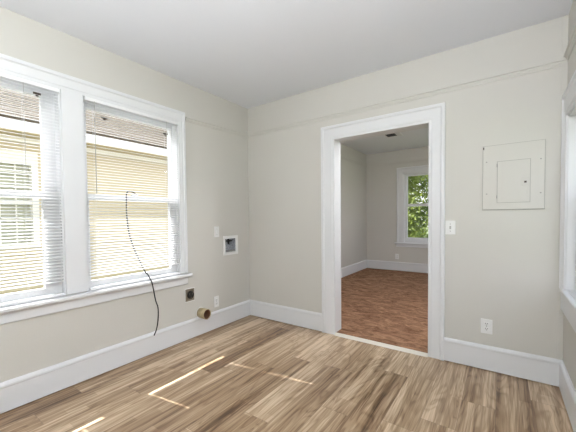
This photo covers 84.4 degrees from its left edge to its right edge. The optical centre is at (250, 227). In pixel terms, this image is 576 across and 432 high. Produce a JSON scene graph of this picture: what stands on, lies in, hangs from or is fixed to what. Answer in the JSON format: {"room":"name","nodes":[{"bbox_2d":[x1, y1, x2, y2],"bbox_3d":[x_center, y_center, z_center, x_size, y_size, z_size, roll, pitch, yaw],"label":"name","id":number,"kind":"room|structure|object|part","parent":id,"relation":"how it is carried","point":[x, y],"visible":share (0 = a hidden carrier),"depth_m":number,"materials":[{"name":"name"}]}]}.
{"room":"laundry room","nodes":[
{"label":"laundry room","id":0,"kind":"room"},
{"bbox_2d":[0,6,366,382],"bbox_3d":[-0.262,-0.165,3.798,0.150,2.780,9.702,1,2,39],"label":"wall","id":1,"kind":"structure","parent":0,"point":[217,184],"depth_m":3.15,"materials":[{"name":"beige paint"}]},
{"bbox_2d":[0,78,65,306],"bbox_3d":[-1.716,-0.223,2.007,0.180,1.518,0.895,1,2,39],"label":"window","id":2,"kind":"structure","parent":1,"relation":"in","point":[59,287],"depth_m":2.28,"materials":[{"name":"white paint"}]},
{"bbox_3d":[-1.721,-0.586,1.996,0.034,0.766,0.871,1,2,39],"label":"sash","id":3,"kind":"part","parent":2,"relation":"part of","materials":[{"name":"white paint"}]},
{"bbox_3d":[-1.680,0.137,1.993,0.034,0.764,0.871,1,2,39],"label":"sash","id":4,"kind":"part","parent":2,"relation":"part of","materials":[{"name":"white paint"}]},
{"bbox_2d":[0,72,63,306],"bbox_3d":[-1.637,-0.236,1.943,0.036,1.487,0.871,1,2,39],"label":"window blind","id":5,"kind":"object","parent":2,"relation":"attached to","point":[4,76],"visible":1,"depth_m":2.12,"materials":[{"name":"white plastic"}]},
{"bbox_3d":[-1.495,-0.659,2.090,0.004,0.600,0.003,1,2,39],"label":"lift cord","id":6,"kind":"part","parent":5,"relation":"part of","materials":[{"name":"white fabric"}]},
{"bbox_3d":[-1.506,-0.237,2.110,0.030,1.445,0.001,1,2,39],"label":"ladder cord","id":7,"kind":"part","parent":5,"relation":"part of","materials":[{"name":"white fabric"}]},
{"bbox_3d":[-1.628,0.498,1.965,0.025,0.018,0.859,1,2,39],"label":"rail","id":8,"kind":"part","parent":5,"relation":"part of","materials":[{"name":"white plastic"}]},
{"bbox_2d":[60,89,87,294],"bbox_3d":[-1.313,-0.254,2.353,0.016,1.490,0.150,1,2,39],"label":"trim","id":9,"kind":"structure","parent":1,"relation":"attached to","point":[71,104],"depth_m":2.34,"materials":[{"name":"white paint"}]},
{"bbox_2d":[0,53,187,273],"bbox_3d":[-1.314,-0.310,2.342,0.027,1.603,2.135,1,2,39],"label":"trim","id":10,"kind":"structure","parent":1,"relation":"attached to","point":[9,65],"depth_m":2.62,"materials":[{"name":"white paint"}]},
{"bbox_2d":[0,273,192,324],"bbox_3d":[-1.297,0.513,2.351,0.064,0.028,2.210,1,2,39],"label":"trim","id":11,"kind":"structure","parent":1,"relation":"attached to","point":[32,304],"depth_m":2.38,"materials":[{"name":"white paint"}]},
{"bbox_2d":[126,191,158,335],"bbox_3d":[-0.955,0.334,2.803,0.268,1.311,0.076,-2,2,-27],"label":"wire","id":12,"kind":"object","parent":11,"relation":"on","point":[127,191],"visible":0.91,"depth_m":2.82,"materials":[{"name":"black rubber"}]},
{"bbox_2d":[0,300,249,413],"bbox_3d":[-1.556,1.091,2.063,0.021,0.192,5.000,1,2,39],"label":"baseboard","id":13,"kind":"structure","parent":1,"relation":"attached to","point":[16,392],"depth_m":2.52,"materials":[{"name":"white paint"}]},
{"bbox_2d":[82,96,179,290],"bbox_3d":[-1.059,-0.255,2.826,0.180,1.518,0.905,1,2,39],"label":"window","id":14,"kind":"structure","parent":1,"relation":"in","point":[175,268],"depth_m":2.89,"materials":[{"name":"white paint"}]},
{"bbox_3d":[-1.064,-0.619,2.815,0.034,0.766,0.881,1,2,39],"label":"sash","id":15,"kind":"part","parent":14,"relation":"part of","materials":[{"name":"white paint"}]},
{"bbox_2d":[83,96,179,289],"bbox_3d":[-0.977,-0.269,2.759,0.044,1.487,0.881,1,2,39],"label":"window blind","id":16,"kind":"object","parent":14,"relation":"attached to","point":[88,99],"visible":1,"depth_m":2.69,"materials":[{"name":"white plastic"}]},
{"bbox_3d":[-1.214,-0.251,2.473,0.030,1.445,0.001,1,2,39],"label":"ladder cord","id":17,"kind":"part","parent":16,"relation":"part of","materials":[{"name":"white fabric"}]},
{"bbox_3d":[-0.972,0.465,2.784,0.025,0.018,0.869,1,2,39],"label":"rail","id":18,"kind":"part","parent":16,"relation":"part of","materials":[{"name":"white plastic"}]},
{"bbox_3d":[-0.794,-0.272,2.997,0.030,1.445,0.001,1,2,39],"label":"ladder cord","id":19,"kind":"part","parent":16,"relation":"part of","materials":[{"name":"white fabric"}]},
{"bbox_3d":[-1.024,0.104,2.811,0.034,0.764,0.881,1,2,39],"label":"sash","id":20,"kind":"part","parent":14,"relation":"part of","materials":[{"name":"white paint"}]},
{"bbox_2d":[185,287,194,302],"bbox_3d":[-0.615,0.693,3.236,0.017,0.138,0.126,1,2,39],"label":"dryer outlet","id":21,"kind":"object","parent":1,"relation":"attached to","point":[190,292],"visible":1,"depth_m":3.23,"materials":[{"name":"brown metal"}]},
{"bbox_2d":[187,291,193,298],"bbox_3d":[-0.611,0.693,3.238,0.013,0.080,0.080,1,2,39],"label":"socket","id":22,"kind":"object","parent":21,"relation":"attached to","point":[190,294],"depth_m":3.23,"materials":[{"name":"black plastic"}]},
{"bbox_2d":[196,307,210,319],"bbox_3d":[-0.490,0.906,3.323,0.107,0.120,0.120,1,2,39],"label":"vent pipe","id":23,"kind":"object","parent":1,"relation":"attached to","point":[201,312],"visible":1,"depth_m":3.31,"materials":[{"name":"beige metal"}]},
{"bbox_2d":[185,117,247,137],"bbox_3d":[-0.333,-1.117,3.559,0.022,0.069,1.000,1,2,39],"label":"trim","id":24,"kind":"structure","parent":1,"relation":"attached to","point":[187,119],"depth_m":3.48,"materials":[{"name":"beige paint"}]},
{"bbox_2d":[214,296,218,307],"bbox_3d":[-0.379,0.832,3.538,0.009,0.122,0.074,1,2,39],"label":"power outlet","id":25,"kind":"object","parent":1,"relation":"attached to","point":[216,298],"visible":1,"depth_m":3.53,"materials":[{"name":"white plastic"}]},
{"bbox_2d":[214,226,218,236],"bbox_3d":[-0.371,0.049,3.530,0.019,0.119,0.074,1,2,39],"label":"light switch","id":26,"kind":"object","parent":1,"relation":"attached to","point":[216,229],"visible":1,"depth_m":3.53,"materials":[{"name":"white plastic"}]},
{"bbox_2d":[223,235,237,255],"bbox_3d":[-0.264,0.208,3.745,0.095,0.224,0.253,1,2,39],"label":"box","id":27,"kind":"object","parent":1,"relation":"attached to","point":[230,243],"visible":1,"depth_m":3.77,"materials":[{"name":"white plastic"}]},
{"bbox_2d":[341,260,366,277],"bbox_3d":[1.427,0.922,5.784,0.021,0.192,4.260,1,2,39],"label":"baseboard","id":28,"kind":"structure","parent":1,"relation":"attached to","point":[347,270],"depth_m":6.75,"materials":[{"name":"white paint"}]},
{"bbox_2d":[341,156,366,166],"bbox_3d":[1.398,-1.362,5.716,0.022,0.046,4.260,1,2,39],"label":"trim","id":29,"kind":"structure","parent":1,"relation":"attached to","point":[342,157],"depth_m":6.71,"materials":[{"name":"beige paint"}]},
{"bbox_2d":[0,0,572,108],"bbox_3d":[-0.528,-1.441,1.054,3.245,0.100,5.271,1,2,39],"label":"ceiling","id":30,"kind":"structure","parent":0,"point":[247,54],"depth_m":2.32,"materials":[{"name":"white paint"}]},
{"bbox_2d":[0,268,573,431],"bbox_3d":[1.140,1.189,2.727,3.800,0.140,9.802,1,2,39],"label":"floor","id":31,"kind":"structure","parent":0,"point":[250,373],"depth_m":2.28,"materials":[{"name":"brown wood"}]},
{"bbox_2d":[341,128,428,154],"bbox_3d":[2.752,-1.672,4.700,3.800,0.100,4.531,1,2,39],"label":"ceiling","id":32,"kind":"structure","parent":0,"point":[418,138],"depth_m":6.21,"materials":[{"name":"white paint"}]},
{"bbox_2d":[384,132,402,137],"bbox_3d":[2.498,-1.639,5.551,0.260,0.009,0.400,1,2,39],"label":"ceiling vent","id":33,"kind":"object","parent":32,"relation":"in","point":[399,133],"visible":0.6,"depth_m":5.62,"materials":[{"name":"brown metal"}]},
{"bbox_2d":[366,146,428,272],"bbox_3d":[4.109,-0.299,6.412,3.400,2.780,0.150,1,2,39],"label":"wall","id":34,"kind":"structure","parent":0,"point":[381,181],"depth_m":7.13,"materials":[{"name":"beige paint"}]},
{"bbox_2d":[367,260,427,272],"bbox_3d":[4.071,0.870,6.380,3.400,0.192,0.021,1,2,39],"label":"baseboard","id":35,"kind":"structure","parent":34,"relation":"attached to","point":[377,264],"depth_m":7.00,"materials":[{"name":"white paint"}]},
{"bbox_2d":[367,159,428,166],"bbox_3d":[4.041,-1.404,6.312,3.400,0.066,0.022,1,2,39],"label":"trim","id":36,"kind":"structure","parent":34,"relation":"attached to","point":[421,160],"depth_m":6.93,"materials":[{"name":"beige paint"}]},
{"bbox_2d":[394,242,427,244],"bbox_3d":[3.710,0.354,6.633,1.258,0.030,0.054,1,2,39],"label":"trim","id":37,"kind":"structure","parent":34,"relation":"attached to","point":[394,242],"depth_m":6.75,"materials":[{"name":"white paint"}]},
{"bbox_2d":[396,244,427,247],"bbox_3d":[3.719,0.402,6.645,1.198,0.068,0.018,1,2,39],"label":"trim","id":38,"kind":"structure","parent":34,"relation":"attached to","point":[397,245],"depth_m":6.81,"materials":[{"name":"white paint"}]},
{"bbox_2d":[397,165,428,242],"bbox_3d":[3.704,-0.479,6.616,1.176,1.648,0.027,1,2,39],"label":"trim","id":39,"kind":"structure","parent":34,"relation":"attached to","point":[424,168],"depth_m":6.92,"materials":[{"name":"white paint"}]},
{"bbox_2d":[404,171,427,242],"bbox_3d":[3.770,-0.408,6.699,0.890,1.530,0.180,1,2,39],"label":"window","id":40,"kind":"structure","parent":34,"relation":"in","point":[407,239],"depth_m":6.89,"materials":[{"name":"white paint"}]},
{"bbox_3d":[3.765,-0.807,6.687,0.866,0.708,0.034,1,2,39],"label":"sash","id":41,"kind":"part","parent":40,"relation":"part of","materials":[{"name":"white paint"}]},
{"bbox_3d":[3.749,-0.084,6.677,0.866,0.848,0.034,1,2,39],"label":"sash","id":42,"kind":"part","parent":40,"relation":"part of","materials":[{"name":"white paint"}]},
{"bbox_2d":[248,17,562,358],"bbox_3d":[1.355,-0.112,2.978,3.400,2.880,0.142,1,2,39],"label":"wall","id":43,"kind":"structure","parent":0,"point":[502,266],"depth_m":2.57,"materials":[{"name":"beige paint"}]},
{"bbox_2d":[250,299,321,330],"bbox_3d":[0.384,1.017,3.697,1.004,0.192,0.021,1,2,39],"label":"baseboard","id":44,"kind":"structure","parent":43,"relation":"attached to","point":[289,315],"depth_m":3.65,"materials":[{"name":"white paint"}]},
{"bbox_2d":[321,102,445,360],"bbox_3d":[1.250,0.040,3.067,1.122,2.173,0.197,1,2,39],"label":"door frame","id":45,"kind":"structure","parent":43,"relation":"in","point":[433,117],"depth_m":2.93,"materials":[{"name":"white paint"}]},
{"bbox_3d":[1.311,0.034,3.127,1.096,2.137,0.027,1,2,39],"label":"casing","id":46,"kind":"part","parent":45,"relation":"part of","materials":[{"name":"white paint"}]},
{"bbox_2d":[248,58,567,137],"bbox_3d":[1.074,-1.144,3.057,2.845,0.070,0.022,1,2,39],"label":"trim","id":47,"kind":"structure","parent":43,"relation":"attached to","point":[557,63],"depth_m":2.69,"materials":[{"name":"beige paint"}]},
{"bbox_2d":[445,221,455,234],"bbox_3d":[1.668,0.002,2.628,0.072,0.116,0.019,1,2,39],"label":"light switch","id":48,"kind":"object","parent":43,"relation":"attached to","point":[450,226],"visible":1,"depth_m":2.63,"materials":[{"name":"white plastic"}]},
{"bbox_2d":[481,318,491,333],"bbox_3d":[1.874,0.785,2.501,0.074,0.116,0.009,1,2,39],"label":"power outlet","id":49,"kind":"object","parent":43,"relation":"attached to","point":[486,324],"visible":1,"depth_m":2.50,"materials":[{"name":"white plastic"}]},
{"bbox_2d":[444,337,560,386],"bbox_3d":[1.930,1.034,2.458,0.723,0.192,0.021,1,2,39],"label":"baseboard","id":50,"kind":"structure","parent":43,"relation":"attached to","point":[542,369],"depth_m":2.43,"materials":[{"name":"white paint"}]},
{"bbox_2d":[482,139,545,209],"bbox_3d":[1.969,-0.383,2.368,0.363,0.501,0.024,1,2,39],"label":"breaker panel","id":51,"kind":"object","parent":43,"relation":"attached to","point":[513,176],"visible":1,"depth_m":2.36,"materials":[{"name":"beige paint"}]},
{"bbox_3d":[1.972,-0.346,2.364,0.187,0.312,0.006,1,2,39],"label":"door","id":52,"kind":"part","parent":51,"relation":"part of","materials":[{"name":"beige paint"}]},
{"bbox_3d":[1.974,-0.346,2.366,0.194,0.319,0.002,1,2,39],"label":"door frame","id":53,"kind":"part","parent":51,"relation":"part of","materials":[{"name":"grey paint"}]},
{"bbox_3d":[1.977,-0.345,2.357,0.147,0.277,0.004,1,2,39],"label":"door panel","id":54,"kind":"part","parent":51,"relation":"part of","materials":[{"name":"beige paint"}]},
{"bbox_2d":[557,15,568,359],"bbox_3d":[2.189,-0.259,2.208,0.028,2.401,0.006,1,2,39],"label":"trim","id":55,"kind":"structure","parent":43,"relation":"attached to","point":[565,18],"depth_m":2.20,"materials":[{"name":"beige paint"}]},
{"bbox_2d":[563,0,575,390],"bbox_3d":[0.652,-0.029,0.151,0.150,2.700,5.150,1,2,39],"label":"wall","id":56,"kind":"structure","parent":0,"point":[569,335],"depth_m":2.02,"materials":[{"name":"beige paint"}]},
{"bbox_2d":[559,70,575,289],"bbox_3d":[1.866,-0.224,1.804,0.027,1.340,1.038,1,2,39],"label":"trim","id":57,"kind":"structure","parent":56,"relation":"attached to","point":[569,96],"depth_m":2.16,"materials":[{"name":"white paint"}]},
{"bbox_2d":[559,360,575,431],"bbox_3d":[0.647,1.114,0.297,0.021,0.192,5.000,1,2,39],"label":"baseboard","id":58,"kind":"structure","parent":56,"relation":"attached to","point":[568,392],"depth_m":1.95,"materials":[{"name":"white paint"}]},
{"bbox_2d":[560,288,575,332],"bbox_3d":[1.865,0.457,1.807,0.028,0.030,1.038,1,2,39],"label":"trim","id":59,"kind":"structure","parent":56,"relation":"attached to","point":[572,302],"depth_m":1.95,"materials":[{"name":"white paint"}]},
{"bbox_2d":[563,24,575,60],"bbox_3d":[0.618,-1.090,0.232,0.022,0.046,5.000,1,2,39],"label":"trim","id":60,"kind":"structure","parent":56,"relation":"attached to","point":[572,41],"depth_m":2.00,"materials":[{"name":"beige paint"}]},
{"bbox_2d":[566,105,575,299],"bbox_3d":[1.962,-0.144,1.760,0.180,1.200,0.845,1,2,39],"label":"window","id":61,"kind":"structure","parent":56,"relation":"in","point":[571,180],"depth_m":2.12,"materials":[{"name":"white paint"}]},
{"bbox_3d":[1.942,0.127,1.787,0.034,0.622,0.821,1,2,39],"label":"sash","id":62,"kind":"part","parent":61,"relation":"part of","materials":[{"name":"white paint"}]},
{"label":"outside","id":63,"kind":"structure","parent":0,"visible":0},
{"bbox_3d":[6.263,1.603,11.844,80.000,0.200,100.000,1,2,39],"label":"ground","id":64,"kind":"structure","parent":63,"visible":0},
{"bbox_2d":[0,88,168,294],"bbox_3d":[-6.246,-0.823,6.708,7.220,5.376,15.100,1,2,39],"label":"house","id":65,"kind":"structure","parent":64,"relation":"on","point":[15,94],"depth_m":5.89,"materials":[{"name":"beige"}]},
{"bbox_2d":[0,163,30,243],"bbox_3d":[-3.852,-0.372,4.812,0.015,1.394,0.988,1,2,39],"label":"window","id":66,"kind":"structure","parent":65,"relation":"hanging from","point":[5,164],"depth_m":4.97,"materials":[{"name":"white"}]},
{"bbox_2d":[408,175,427,237],"bbox_3d":[6.008,-1.248,12.691,3.421,5.563,3.970,-1,2,-18],"label":"tree","id":67,"kind":"object","parent":64,"relation":"on","point":[419,214],"visible":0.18,"depth_m":11.67,"materials":[{"name":"green plant"}]}
]}

